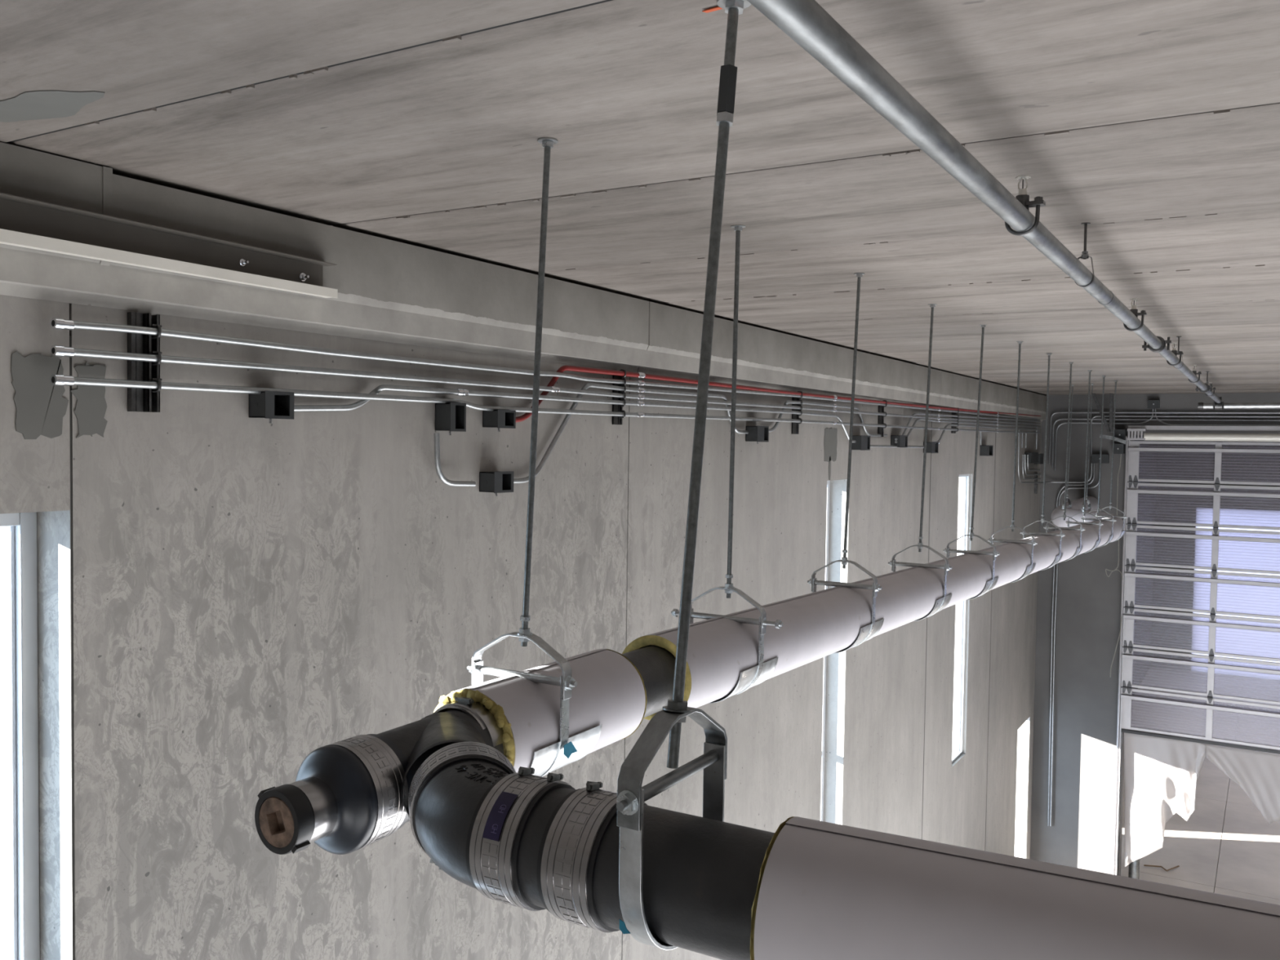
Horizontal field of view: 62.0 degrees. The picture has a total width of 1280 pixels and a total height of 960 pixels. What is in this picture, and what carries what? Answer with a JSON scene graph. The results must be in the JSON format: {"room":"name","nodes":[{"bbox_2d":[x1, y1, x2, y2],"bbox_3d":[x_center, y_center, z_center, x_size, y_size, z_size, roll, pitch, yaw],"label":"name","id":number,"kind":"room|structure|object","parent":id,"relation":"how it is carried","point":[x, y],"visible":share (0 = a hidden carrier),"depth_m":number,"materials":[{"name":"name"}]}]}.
{"room":"industrial warehouse","nodes":[
{"label":"industrial warehouse","id":0,"kind":"room"},
{"bbox_2d":[0,225,1157,959],"bbox_3d":[4.583,2.302,14.218,0.334,7.900,43.000,2,2,31],"label":"wall","id":1,"kind":"structure","parent":0,"point":[227,597],"depth_m":4.40,"materials":[{"name":"concrete"}]},
{"bbox_2d":[0,511,39,959],"bbox_3d":[-2.071,1.824,3.153,0.130,3.470,0.528,2,2,31],"label":"window","id":2,"kind":"structure","parent":1,"relation":"in","point":[19,646],"depth_m":3.28,"materials":[{"name":"clear glass"}]},
{"bbox_2d":[127,311,159,412],"bbox_3d":[-1.567,-0.370,3.367,0.040,0.310,0.086,2,2,31],"label":"rail","id":3,"kind":"object","parent":1,"relation":"attached to","point":[142,400],"visible":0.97,"depth_m":3.36,"materials":[{"name":"metal"}]},
{"bbox_2d":[49,317,1040,419],"bbox_3d":[2.147,-0.680,9.523,0.040,0.132,15.009,2,2,31],"label":"conduit","id":4,"kind":"object","parent":3,"relation":"attached to","point":[57,323],"visible":0.98,"depth_m":4.15,"materials":[{"name":"metal"}]},
{"bbox_2d":[0,192,337,297],"bbox_3d":[-1.691,-0.712,2.965,0.058,0.147,2.195,2,2,31],"label":"channel","id":5,"kind":"object","parent":1,"relation":"attached to","point":[26,223],"visible":1,"depth_m":3.28,"materials":[{"name":"grey metal"}]},
{"bbox_2d":[248,391,293,423],"bbox_3d":[-1.303,-0.256,3.769,0.090,0.112,0.126,2,2,31],"label":"junction box","id":6,"kind":"object","parent":1,"relation":"attached to","point":[264,405],"visible":0.95,"depth_m":3.73,"materials":[{"name":"grey metal"}]},
{"bbox_2d":[435,402,466,435],"bbox_3d":[-0.816,-0.263,4.587,0.090,0.139,0.101,2,2,31],"label":"junction box","id":7,"kind":"object","parent":1,"relation":"attached to","point":[451,416],"visible":0.98,"depth_m":4.55,"materials":[{"name":"grey metal"}]},
{"bbox_2d":[434,433,475,486],"bbox_3d":[-0.800,-0.084,4.607,0.024,0.233,0.259,2,2,31],"label":"conduit","id":8,"kind":"object","parent":1,"relation":"attached to","point":[437,439],"visible":1,"depth_m":4.52,"materials":[{"name":"metal"}]},
{"bbox_2d":[479,471,514,496],"bbox_3d":[-0.656,0.016,4.872,0.090,0.112,0.141,2,2,31],"label":"junction box","id":9,"kind":"object","parent":1,"relation":"attached to","point":[496,482],"visible":1,"depth_m":4.83,"materials":[{"name":"grey metal"}]},
{"bbox_2d":[482,409,515,431],"bbox_3d":[-0.644,-0.271,4.875,0.090,0.099,0.131,2,2,31],"label":"junction box","id":10,"kind":"object","parent":1,"relation":"attached to","point":[506,419],"visible":1,"depth_m":4.83,"materials":[{"name":"grey metal"}]},
{"bbox_2d":[0,142,1046,422],"bbox_3d":[0.008,-0.807,5.947,0.083,0.407,24.260,2,2,31],"label":"beam","id":11,"kind":"structure","parent":1,"relation":"attached to","point":[389,291],"depth_m":4.34,"materials":[{"name":"concrete"}]},
{"bbox_2d":[612,375,622,424],"bbox_3d":[-0.122,-0.447,5.790,0.040,0.292,0.041,2,2,31],"label":"rail","id":12,"kind":"object","parent":1,"relation":"attached to","point":[615,420],"visible":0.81,"depth_m":5.77,"materials":[{"name":"metal"}]},
{"bbox_2d":[277,384,856,442],"bbox_3d":[0.269,-0.360,6.390,0.056,0.237,6.006,2,2,31],"label":"conduit","id":13,"kind":"object","parent":12,"relation":"attached to","point":[459,392],"visible":0.94,"depth_m":4.95,"materials":[{"name":"metal"}]},
{"bbox_2d":[513,382,748,483],"bbox_3d":[0.063,-0.268,6.067,0.062,0.513,2.656,2,2,31],"label":"conduit","id":14,"kind":"object","parent":12,"relation":"attached to","point":[621,388],"visible":0.87,"depth_m":5.61,"materials":[{"name":"metal"}]},
{"bbox_2d":[745,425,768,444],"bbox_3d":[0.803,-0.308,7.304,0.090,0.125,0.186,2,2,31],"label":"junction box","id":15,"kind":"object","parent":1,"relation":"attached to","point":[757,433],"visible":1,"depth_m":7.24,"materials":[{"name":"grey metal"}]},
{"bbox_2d":[791,396,799,434],"bbox_3d":[1.158,-0.498,7.937,0.040,0.310,0.041,2,2,31],"label":"rail","id":16,"kind":"object","parent":1,"relation":"attached to","point":[795,426],"visible":0.64,"depth_m":7.92,"materials":[{"name":"metal"}]},
{"bbox_2d":[820,480,830,821],"bbox_3d":[1.419,1.693,9.007,0.130,3.405,0.520,2,2,31],"label":"window","id":17,"kind":"structure","parent":1,"relation":"in","point":[828,482],"depth_m":9.17,"materials":[{"name":"clear glass"}]},
{"bbox_2d":[851,435,870,450],"bbox_3d":[1.890,-0.319,9.130,0.090,0.126,0.236,2,2,31],"label":"junction box","id":18,"kind":"object","parent":1,"relation":"attached to","point":[863,442],"visible":0.88,"depth_m":9.04,"materials":[{"name":"grey metal"}]},
{"bbox_2d":[877,404,884,436],"bbox_3d":[2.182,-0.545,9.654,0.040,0.310,0.041,2,2,31],"label":"rail","id":19,"kind":"object","parent":1,"relation":"attached to","point":[881,408],"visible":0.81,"depth_m":9.64,"materials":[{"name":"metal"}]},
{"bbox_2d":[49,344,1040,425],"bbox_3d":[2.149,-0.600,9.531,0.040,0.132,15.020,2,2,31],"label":"conduit","id":20,"kind":"object","parent":19,"relation":"attached to","point":[60,351],"visible":1,"depth_m":4.19,"materials":[{"name":"metal"}]},
{"bbox_2d":[49,373,1040,433],"bbox_3d":[2.152,-0.489,9.542,0.040,0.098,15.040,2,2,31],"label":"conduit","id":21,"kind":"object","parent":19,"relation":"attached to","point":[56,380],"visible":0.98,"depth_m":4.21,"materials":[{"name":"metal"}]},
{"bbox_2d":[515,364,1040,422],"bbox_3d":[2.682,-0.618,10.451,0.066,0.400,12.857,2,2,31],"label":"conduit","id":22,"kind":"object","parent":19,"relation":"attached to","point":[623,373],"visible":0.92,"depth_m":6.41,"materials":[{"name":"metal"}]},
{"bbox_2d":[768,399,888,436],"bbox_3d":[1.582,-0.489,8.606,0.062,0.257,2.747,2,2,31],"label":"conduit","id":23,"kind":"object","parent":19,"relation":"attached to","point":[799,402],"visible":0.91,"depth_m":8.28,"materials":[{"name":"metal"}]},
{"bbox_2d":[870,444,924,448],"bbox_3d":[2.418,-0.314,9.999,0.024,0.028,1.737,2,2,31],"label":"conduit","id":24,"kind":"object","parent":1,"relation":"attached to","point":[871,446],"visible":0.66,"depth_m":9.87,"materials":[{"name":"metal"}]},
{"bbox_2d":[890,435,907,447],"bbox_3d":[2.446,-0.364,10.061,0.090,0.116,0.246,2,2,31],"label":"junction box","id":25,"kind":"object","parent":1,"relation":"attached to","point":[902,440],"visible":0.92,"depth_m":9.97,"materials":[{"name":"grey metal"}]},
{"bbox_2d":[923,441,938,453],"bbox_3d":[2.998,-0.335,10.990,0.090,0.116,0.246,2,2,31],"label":"junction box","id":26,"kind":"object","parent":1,"relation":"attached to","point":[933,446],"visible":0.98,"depth_m":10.90,"materials":[{"name":"grey metal"}]},
{"bbox_2d":[951,412,955,433],"bbox_3d":[3.483,-0.639,11.834,0.040,0.240,0.041,2,2,31],"label":"rail","id":27,"kind":"object","parent":1,"relation":"attached to","point":[953,413],"visible":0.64,"depth_m":11.82,"materials":[{"name":"metal"}]},
{"bbox_2d":[894,412,1040,440],"bbox_3d":[4.190,-0.629,12.958,0.040,0.356,7.030,2,2,31],"label":"conduit","id":28,"kind":"object","parent":27,"relation":"attached to","point":[957,415],"visible":0.94,"depth_m":11.80,"materials":[{"name":"metal"}]},
{"bbox_2d":[894,417,1040,443],"bbox_3d":[4.193,-0.574,12.966,0.040,0.296,7.040,2,2,31],"label":"conduit","id":29,"kind":"object","parent":27,"relation":"attached to","point":[918,419],"visible":0.93,"depth_m":11.92,"materials":[{"name":"metal"}]},
{"bbox_2d":[937,422,1040,444],"bbox_3d":[4.511,-0.566,13.502,0.040,0.252,5.809,2,2,31],"label":"conduit","id":30,"kind":"object","parent":27,"relation":"attached to","point":[956,424],"visible":0.9,"depth_m":12.70,"materials":[{"name":"metal"}]},
{"bbox_2d":[951,474,969,763],"bbox_3d":[3.715,1.619,12.562,0.095,3.380,0.640,2,2,31],"label":"window","id":31,"kind":"structure","parent":1,"relation":"in","point":[965,478],"depth_m":12.81,"materials":[{"name":"clear glass"}]},
{"bbox_2d":[979,431,982,444],"bbox_3d":[4.088,-0.508,12.794,0.024,0.170,0.042,2,2,31],"label":"conduit","id":32,"kind":"object","parent":1,"relation":"attached to","point":[980,433],"visible":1,"depth_m":12.79,"materials":[{"name":"metal"}]},
{"bbox_2d":[979,444,993,456],"bbox_3d":[4.262,-0.362,13.112,0.090,0.131,0.306,2,2,31],"label":"junction box","id":33,"kind":"object","parent":1,"relation":"attached to","point":[988,450],"visible":1,"depth_m":13.00,"materials":[{"name":"grey metal"}]},
{"bbox_2d":[1021,431,1022,448],"bbox_3d":[5.337,-0.563,14.889,0.024,0.234,0.032,2,2,31],"label":"conduit","id":34,"kind":"object","parent":1,"relation":"attached to","point":[1021,431],"visible":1,"depth_m":14.88,"materials":[{"name":"metal"}]},
{"bbox_2d":[1024,432,1026,448],"bbox_3d":[5.468,-0.562,15.108,0.024,0.218,0.030,2,2,31],"label":"conduit","id":35,"kind":"object","parent":1,"relation":"attached to","point":[1025,443],"visible":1,"depth_m":15.10,"materials":[{"name":"metal"}]},
{"bbox_2d":[1024,452,1038,462],"bbox_3d":[5.707,-0.327,15.542,0.090,0.156,0.556,2,2,31],"label":"junction box","id":36,"kind":"object","parent":1,"relation":"attached to","point":[1033,456],"visible":0.92,"depth_m":15.40,"materials":[{"name":"grey metal"}]},
{"bbox_2d":[1024,454,1040,475],"bbox_3d":[5.741,-0.216,15.589,0.024,0.314,1.174,2,2,31],"label":"conduit","id":37,"kind":"object","parent":1,"relation":"attached to","point":[1025,473],"visible":1,"depth_m":15.14,"materials":[{"name":"metal"}]},
{"bbox_2d":[1026,454,1040,471],"bbox_3d":[5.788,-0.252,15.664,0.024,0.248,0.975,2,2,31],"label":"conduit","id":38,"kind":"object","parent":1,"relation":"attached to","point":[1028,469],"visible":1,"depth_m":15.30,"materials":[{"name":"metal"}]},
{"bbox_2d":[1034,472,1037,493],"bbox_3d":[5.949,0.044,16.020,0.038,0.320,0.040,2,2,31],"label":"rail","id":39,"kind":"object","parent":1,"relation":"attached to","point":[1035,476],"visible":0.79,"depth_m":16.00,"materials":[{"name":"metal"}]},
{"bbox_2d":[1022,454,1040,479],"bbox_3d":[5.708,-0.183,15.534,0.024,0.380,1.322,2,2,31],"label":"conduit","id":40,"kind":"object","parent":39,"relation":"attached to","point":[1023,475],"visible":1,"depth_m":15.01,"materials":[{"name":"metal"}]},
{"bbox_2d":[1035,427,1037,449],"bbox_3d":[5.867,-0.617,15.777,0.024,0.327,0.044,2,2,31],"label":"conduit","id":41,"kind":"object","parent":1,"relation":"attached to","point":[1036,448],"visible":1,"depth_m":15.77,"materials":[{"name":"metal"}]},
{"bbox_2d":[1034,453,1043,463],"bbox_3d":[5.994,-0.320,16.023,0.090,0.156,0.236,2,2,31],"label":"junction box","id":42,"kind":"object","parent":1,"relation":"attached to","point":[1040,455],"visible":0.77,"depth_m":15.94,"materials":[{"name":"grey metal"}]},
{"bbox_2d":[1017,430,1092,483],"bbox_3d":[5.816,-0.322,15.559,2.042,0.781,0.587,-1,3,-39],"label":"conduit","id":43,"kind":"object","parent":1,"relation":"attached to","point":[1018,460],"visible":0.92,"depth_m":15.56,"materials":[{"name":"metal"}]},
{"bbox_2d":[0,0,1279,395],"bbox_3d":[3.877,-1.082,3.808,9.700,0.405,24.560,2,2,31],"label":"ceiling","id":44,"kind":"structure","parent":0,"point":[1154,125],"depth_m":2.87,"materials":[{"name":"grey concrete"}]},
{"bbox_2d":[466,137,602,777],"bbox_3d":[-0.304,-0.042,2.932,0.366,1.736,0.320,2,2,31],"label":"hanger","id":45,"kind":"object","parent":44,"relation":"hanging from","point":[550,758],"visible":0.62,"depth_m":2.87,"materials":[{"name":"metal"}]},
{"bbox_2d":[564,675,572,690],"bbox_3d":[-0.191,0.542,2.846,0.002,0.040,0.040,2,2,31],"label":"washer","id":46,"kind":"object","parent":45,"relation":"in","point":[567,679],"depth_m":2.83,"materials":[{"name":"metal"}]},
{"bbox_2d":[563,741,577,758],"bbox_3d":[-0.187,0.725,2.869,0.002,0.044,0.066,2,2,31],"label":"scrap","id":47,"kind":"object","parent":45,"relation":"attached to","point":[569,748],"visible":1,"depth_m":2.86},
{"bbox_2d":[616,0,751,950],"bbox_3d":[0.078,-0.032,1.826,0.066,1.669,0.374,2,2,31],"label":"hanger","id":48,"kind":"object","parent":44,"relation":"hanging from","point":[631,797],"visible":0.81,"depth_m":1.86,"materials":[{"name":"metal"}]},
{"bbox_2d":[619,919,630,933],"bbox_3d":[-0.024,0.724,1.725,0.021,0.022,0.002,2,2,31],"label":"scrap","id":49,"kind":"object","parent":48,"relation":"attached to","point":[623,928],"visible":1,"depth_m":1.73,"materials":[{"name":"teal plastic"}]},
{"bbox_2d":[617,790,639,815],"bbox_3d":[-0.019,0.517,1.710,0.040,0.040,0.002,2,2,31],"label":"bolt","id":50,"kind":"object","parent":48,"relation":"in","point":[631,797],"depth_m":1.70,"materials":[{"name":"metal"}]},
{"bbox_2d":[408,742,1279,959],"bbox_3d":[1.893,0.745,0.869,5.483,0.305,0.374,2,2,29],"label":"drain pipe","id":51,"kind":"object","parent":48,"relation":"hanging from","point":[807,889],"visible":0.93,"depth_m":1.63,"materials":[{"name":"black metal"}]},
{"bbox_2d":[490,804,506,833],"bbox_3d":[-0.255,0.613,1.930,0.013,0.042,0.032,2,2,31],"label":"print","id":52,"kind":"object","parent":51,"relation":"attached to","point":[498,812],"depth_m":1.93},
{"bbox_2d":[671,224,782,703],"bbox_3d":[0.328,-0.066,3.973,0.460,1.747,0.330,2,2,31],"label":"hanger","id":53,"kind":"object","parent":44,"relation":"hanging from","point":[754,676],"visible":0.69,"depth_m":3.94,"materials":[{"name":"metal"}]},
{"bbox_2d":[761,617,766,627],"bbox_3d":[0.457,0.523,3.913,0.002,0.040,0.040,2,2,31],"label":"bolt","id":54,"kind":"object","parent":53,"relation":"in","point":[763,619],"depth_m":3.90,"materials":[{"name":"metal"}]},
{"bbox_2d":[807,272,884,653],"bbox_3d":[0.976,-0.085,5.039,0.366,1.768,0.330,2,2,31],"label":"hanger","id":55,"kind":"object","parent":44,"relation":"hanging from","point":[867,633],"visible":0.73,"depth_m":5.01,"materials":[{"name":"metal"}]},
{"bbox_2d":[888,303,952,621],"bbox_3d":[1.609,-0.103,6.082,0.366,1.788,0.330,2,2,31],"label":"hanger","id":56,"kind":"object","parent":44,"relation":"hanging from","point":[941,603],"visible":0.72,"depth_m":6.06,"materials":[{"name":"metal"}]},
{"bbox_2d":[942,324,999,599],"bbox_3d":[2.212,-0.121,7.073,0.366,1.808,0.330,2,2,31],"label":"hanger","id":57,"kind":"object","parent":44,"relation":"hanging from","point":[991,584],"visible":0.79,"depth_m":7.05,"materials":[{"name":"metal"}]},
{"bbox_2d":[987,341,1037,582],"bbox_3d":[2.858,-0.140,8.137,0.366,1.828,0.330,2,2,31],"label":"hanger","id":58,"kind":"object","parent":44,"relation":"hanging from","point":[1029,569],"visible":0.75,"depth_m":8.12,"materials":[{"name":"metal"}]},
{"bbox_2d":[1020,353,1065,570],"bbox_3d":[3.466,-0.158,9.137,0.366,1.848,0.330,2,2,31],"label":"hanger","id":59,"kind":"object","parent":44,"relation":"hanging from","point":[1060,535],"visible":0.71,"depth_m":9.12,"materials":[{"name":"metal"}]},
{"bbox_2d":[1043,362,1084,561],"bbox_3d":[4.008,-0.174,10.030,0.366,1.865,0.330,2,2,31],"label":"hanger","id":60,"kind":"object","parent":44,"relation":"hanging from","point":[1046,527],"visible":0.66,"depth_m":10.01,"materials":[{"name":"metal"}]},
{"bbox_2d":[1062,384,1074,508],"bbox_3d":[5.489,-0.288,13.664,0.200,1.858,0.366,2,3,36],"label":"hanger","id":61,"kind":"object","parent":44,"relation":"hanging from","point":[1068,500],"visible":0.42,"depth_m":13.65,"materials":[{"name":"metal"}]},
{"bbox_2d":[1065,369,1103,553],"bbox_3d":[4.609,-0.192,11.020,0.366,1.884,0.330,2,2,31],"label":"hanger","id":62,"kind":"object","parent":44,"relation":"hanging from","point":[1084,512],"visible":0.73,"depth_m":11.00,"materials":[{"name":"metal"}]},
{"bbox_2d":[1074,222,1094,287],"bbox_3d":[1.584,-0.801,3.796,0.066,0.227,0.032,2,2,31],"label":"hanger","id":63,"kind":"object","parent":44,"relation":"hanging from","point":[1085,255],"visible":0.91,"depth_m":3.79,"materials":[{"name":"metal"}]},
{"bbox_2d":[1081,383,1093,511],"bbox_3d":[5.615,-0.276,13.368,0.200,1.858,0.366,2,3,36],"label":"hanger","id":64,"kind":"object","parent":44,"relation":"hanging from","point":[1087,501],"visible":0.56,"depth_m":13.35,"materials":[{"name":"metal"}]},
{"bbox_2d":[1080,375,1115,547],"bbox_3d":[5.115,-0.207,11.852,0.366,1.901,0.330,2,2,31],"label":"hanger","id":65,"kind":"object","parent":44,"relation":"hanging from","point":[1098,509],"visible":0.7,"depth_m":11.84,"materials":[{"name":"metal"}]},
{"bbox_2d":[1092,393,1127,444],"bbox_3d":[6.863,-0.933,15.622,0.528,0.812,0.050,2,2,31],"label":"brace","id":66,"kind":"object","parent":44,"relation":"attached to","point":[1110,428],"visible":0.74,"depth_m":15.60,"materials":[{"name":"metal"}]},
{"bbox_2d":[1094,380,1127,542],"bbox_3d":[5.600,-0.221,12.652,0.366,1.916,0.330,2,2,31],"label":"hanger","id":67,"kind":"object","parent":44,"relation":"hanging from","point":[1110,507],"visible":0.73,"depth_m":12.63,"materials":[{"name":"metal"}]},
{"bbox_2d":[254,496,1124,854],"bbox_3d":[3.265,0.597,9.000,0.933,0.468,15.782,2,2,28],"label":"drain pipe","id":68,"kind":"object","parent":67,"relation":"hanging from","point":[348,795],"visible":0.8,"depth_m":3.12,"materials":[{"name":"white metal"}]},
{"bbox_2d":[1173,336,1183,368],"bbox_3d":[3.833,-0.907,7.589,0.066,0.227,0.032,2,2,31],"label":"hanger","id":69,"kind":"object","parent":44,"relation":"hanging from","point":[1178,351],"visible":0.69,"depth_m":7.58,"materials":[{"name":"metal"}]},
{"bbox_2d":[1205,371,1210,393],"bbox_3d":[5.821,-1.001,10.942,0.066,0.227,0.032,2,2,31],"label":"hanger","id":70,"kind":"object","parent":44,"relation":"hanging from","point":[1206,381],"visible":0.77,"depth_m":10.94,"materials":[{"name":"metal"}]},
{"bbox_2d":[746,0,1221,403],"bbox_3d":[3.125,-0.802,6.383,0.168,0.112,16.200,2,2,30],"label":"pipe","id":71,"kind":"object","parent":70,"relation":"hanging from","point":[806,22],"visible":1,"depth_m":2.04,"materials":[{"name":"metal"}]},
{"bbox_2d":[1015,175,1031,195],"bbox_3d":[1.024,-0.785,2.850,0.040,0.052,0.040,2,2,31],"label":"sprinkler","id":72,"kind":"object","parent":71,"relation":"on","point":[1021,191],"visible":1,"depth_m":2.85,"materials":[{"name":"metal"}]},
{"bbox_2d":[1129,297,1138,309],"bbox_3d":[2.385,-0.849,5.146,0.040,0.052,0.040,2,2,31],"label":"sprinkler","id":73,"kind":"object","parent":71,"relation":"on","point":[1133,307],"visible":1,"depth_m":5.14,"materials":[{"name":"metal"}]},
{"bbox_2d":[1171,342,1177,350],"bbox_3d":[3.639,-0.908,7.261,0.040,0.052,0.040,2,2,31],"label":"sprinkler","id":74,"kind":"object","parent":71,"relation":"on","point":[1174,344],"visible":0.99,"depth_m":7.26,"materials":[{"name":"metal"}]},
{"bbox_2d":[1198,396,1279,409],"bbox_3d":[9.377,-0.958,12.136,5.360,0.299,0.107,2,2,31],"label":"pipe","id":75,"kind":"object","parent":44,"relation":"hanging from","point":[1215,406],"visible":0.94,"depth_m":13.27,"materials":[{"name":"metal"}]},
{"bbox_2d":[1030,392,1279,875],"bbox_3d":[10.065,2.374,14.341,9.630,7.900,0.300,2,2,31],"label":"wall","id":76,"kind":"structure","parent":0,"point":[1080,835],"depth_m":16.17,"materials":[{"name":"concrete"}]},
{"bbox_2d":[1047,463,1094,826],"bbox_3d":[6.540,2.542,16.214,0.557,5.603,0.023,2,2,31],"label":"conduit","id":77,"kind":"object","parent":76,"relation":"attached to","point":[1092,480],"visible":0.85,"depth_m":16.35,"materials":[{"name":"grey metal"}]},
{"bbox_2d":[1049,463,1101,826],"bbox_3d":[6.593,2.540,16.182,0.602,5.599,0.023,2,2,31],"label":"conduit","id":78,"kind":"object","parent":76,"relation":"attached to","point":[1097,484],"visible":0.79,"depth_m":16.33,"materials":[{"name":"grey metal"}]},
{"bbox_2d":[1091,453,1109,463],"bbox_3d":[6.878,-0.317,15.927,0.238,0.133,0.108,2,2,31],"label":"junction box","id":79,"kind":"object","parent":76,"relation":"attached to","point":[1095,457],"visible":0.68,"depth_m":15.89,"materials":[{"name":"metal"}]},
{"bbox_2d":[1054,408,1153,471],"bbox_3d":[6.908,-0.591,15.908,1.348,0.939,0.023,2,2,31],"label":"conduit","id":80,"kind":"object","parent":76,"relation":"attached to","point":[1059,425],"visible":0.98,"depth_m":16.06,"materials":[{"name":"grey metal"}]},
{"bbox_2d":[1113,444,1124,453],"bbox_3d":[7.073,-0.461,15.748,0.148,0.148,0.208,2,2,31],"label":"junction box","id":81,"kind":"object","parent":76,"relation":"attached to","point":[1117,448],"visible":0.87,"depth_m":15.66,"materials":[{"name":"metal"}]},
{"bbox_2d":[1105,453,1123,677],"bbox_3d":[7.019,1.259,15.765,0.252,3.347,0.010,2,2,31],"label":"cable","id":82,"kind":"object","parent":81,"relation":"hanging from","point":[1121,454],"visible":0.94,"depth_m":15.73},
{"bbox_2d":[1114,429,1126,439],"bbox_3d":[7.088,-0.665,15.722,0.148,0.158,0.228,2,2,31],"label":"junction box","id":83,"kind":"object","parent":76,"relation":"attached to","point":[1119,433],"visible":0.91,"depth_m":15.63,"materials":[{"name":"metal"}]},
{"bbox_2d":[1147,400,1159,408],"bbox_3d":[7.490,-1.103,15.540,0.158,0.118,0.108,2,2,31],"label":"junction box","id":84,"kind":"object","parent":76,"relation":"attached to","point":[1151,403],"visible":1,"depth_m":15.50,"materials":[{"name":"metal"}]},
{"bbox_2d":[1048,411,1279,463],"bbox_3d":[7.684,-0.593,15.445,3.327,0.798,0.023,2,2,31],"label":"conduit","id":85,"kind":"object","parent":76,"relation":"attached to","point":[1054,413],"visible":1,"depth_m":15.51,"materials":[{"name":"grey metal"}]},
{"bbox_2d":[1051,417,1279,467],"bbox_3d":[7.703,-0.512,15.435,3.285,0.758,0.023,2,2,31],"label":"conduit","id":86,"kind":"object","parent":76,"relation":"attached to","point":[1056,420],"visible":0.88,"depth_m":15.53,"materials":[{"name":"grey metal"}]},
{"bbox_2d":[1090,415,1279,456],"bbox_3d":[7.934,-0.623,15.294,2.749,0.609,0.023,2,2,31],"label":"conduit","id":87,"kind":"object","parent":76,"relation":"attached to","point":[1239,416],"visible":0.84,"depth_m":15.40,"materials":[{"name":"grey metal"}]},
{"bbox_2d":[1108,425,1279,875],"bbox_3d":[9.393,2.787,14.546,5.768,7.021,0.575,2,2,31],"label":"door","id":88,"kind":"structure","parent":76,"relation":"in","point":[1133,449],"depth_m":15.30,"materials":[{"name":"metal"}]},
{"bbox_2d":[1124,732,1205,866],"bbox_3d":[7.652,4.770,15.630,1.077,2.033,0.112,2,2,31],"label":"plastic sheet","id":89,"kind":"object","parent":88,"relation":"hanging from","point":[1161,775],"visible":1,"depth_m":15.67,"materials":[{"name":"white plastic"}]},
{"bbox_2d":[1205,745,1279,824],"bbox_3d":[8.834,4.674,14.928,1.673,1.689,0.108,2,2,31],"label":"plastic sheet","id":90,"kind":"object","parent":88,"relation":"hanging from","point":[1257,773],"visible":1,"depth_m":15.02,"materials":[{"name":"white plastic"}]},
{"bbox_2d":[1154,408,1279,426],"bbox_3d":[8.310,-0.888,15.063,1.890,0.247,0.023,2,2,31],"label":"conduit","id":91,"kind":"object","parent":76,"relation":"attached to","point":[1155,414],"visible":1,"depth_m":15.15,"materials":[{"name":"grey metal"}]},
{"bbox_2d":[1120,666,1279,905],"bbox_3d":[11.497,6.628,12.080,15.000,0.400,50.600,2,2,31],"label":"floor","id":92,"kind":"structure","parent":0,"point":[1226,846],"depth_m":19.48,"materials":[{"name":"concrete"}]},
{"bbox_2d":[1128,858,1139,879],"bbox_3d":[7.527,5.880,16.242,0.220,0.685,0.220,2,2,31],"label":"bollard","id":93,"kind":"object","parent":92,"relation":"on","point":[1134,867],"visible":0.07,"depth_m":16.18,"materials":[{"name":"metal"}]},
{"bbox_2d":[1143,864,1179,871],"bbox_3d":[8.347,6.178,16.969,0.559,0.024,0.218,1,2,1],"label":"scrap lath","id":94,"kind":"object","parent":92,"relation":"on","point":[1144,864],"visible":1,"depth_m":17.02,"materials":[{"name":"brown wood"}]},
{"bbox_2d":[1150,440,1279,671],"bbox_3d":[21.905,2.005,29.096,14.800,7.900,0.300,2,2,31],"label":"wall","id":95,"kind":"structure","parent":0,"point":[1235,467],"depth_m":32.17,"materials":[{"name":"grey metal"}]},
{"bbox_2d":[1191,507,1279,679],"bbox_3d":[21.654,3.472,29.251,11.500,4.950,0.040,2,2,31],"label":"door","id":96,"kind":"structure","parent":95,"relation":"in","point":[1264,556],"depth_m":31.54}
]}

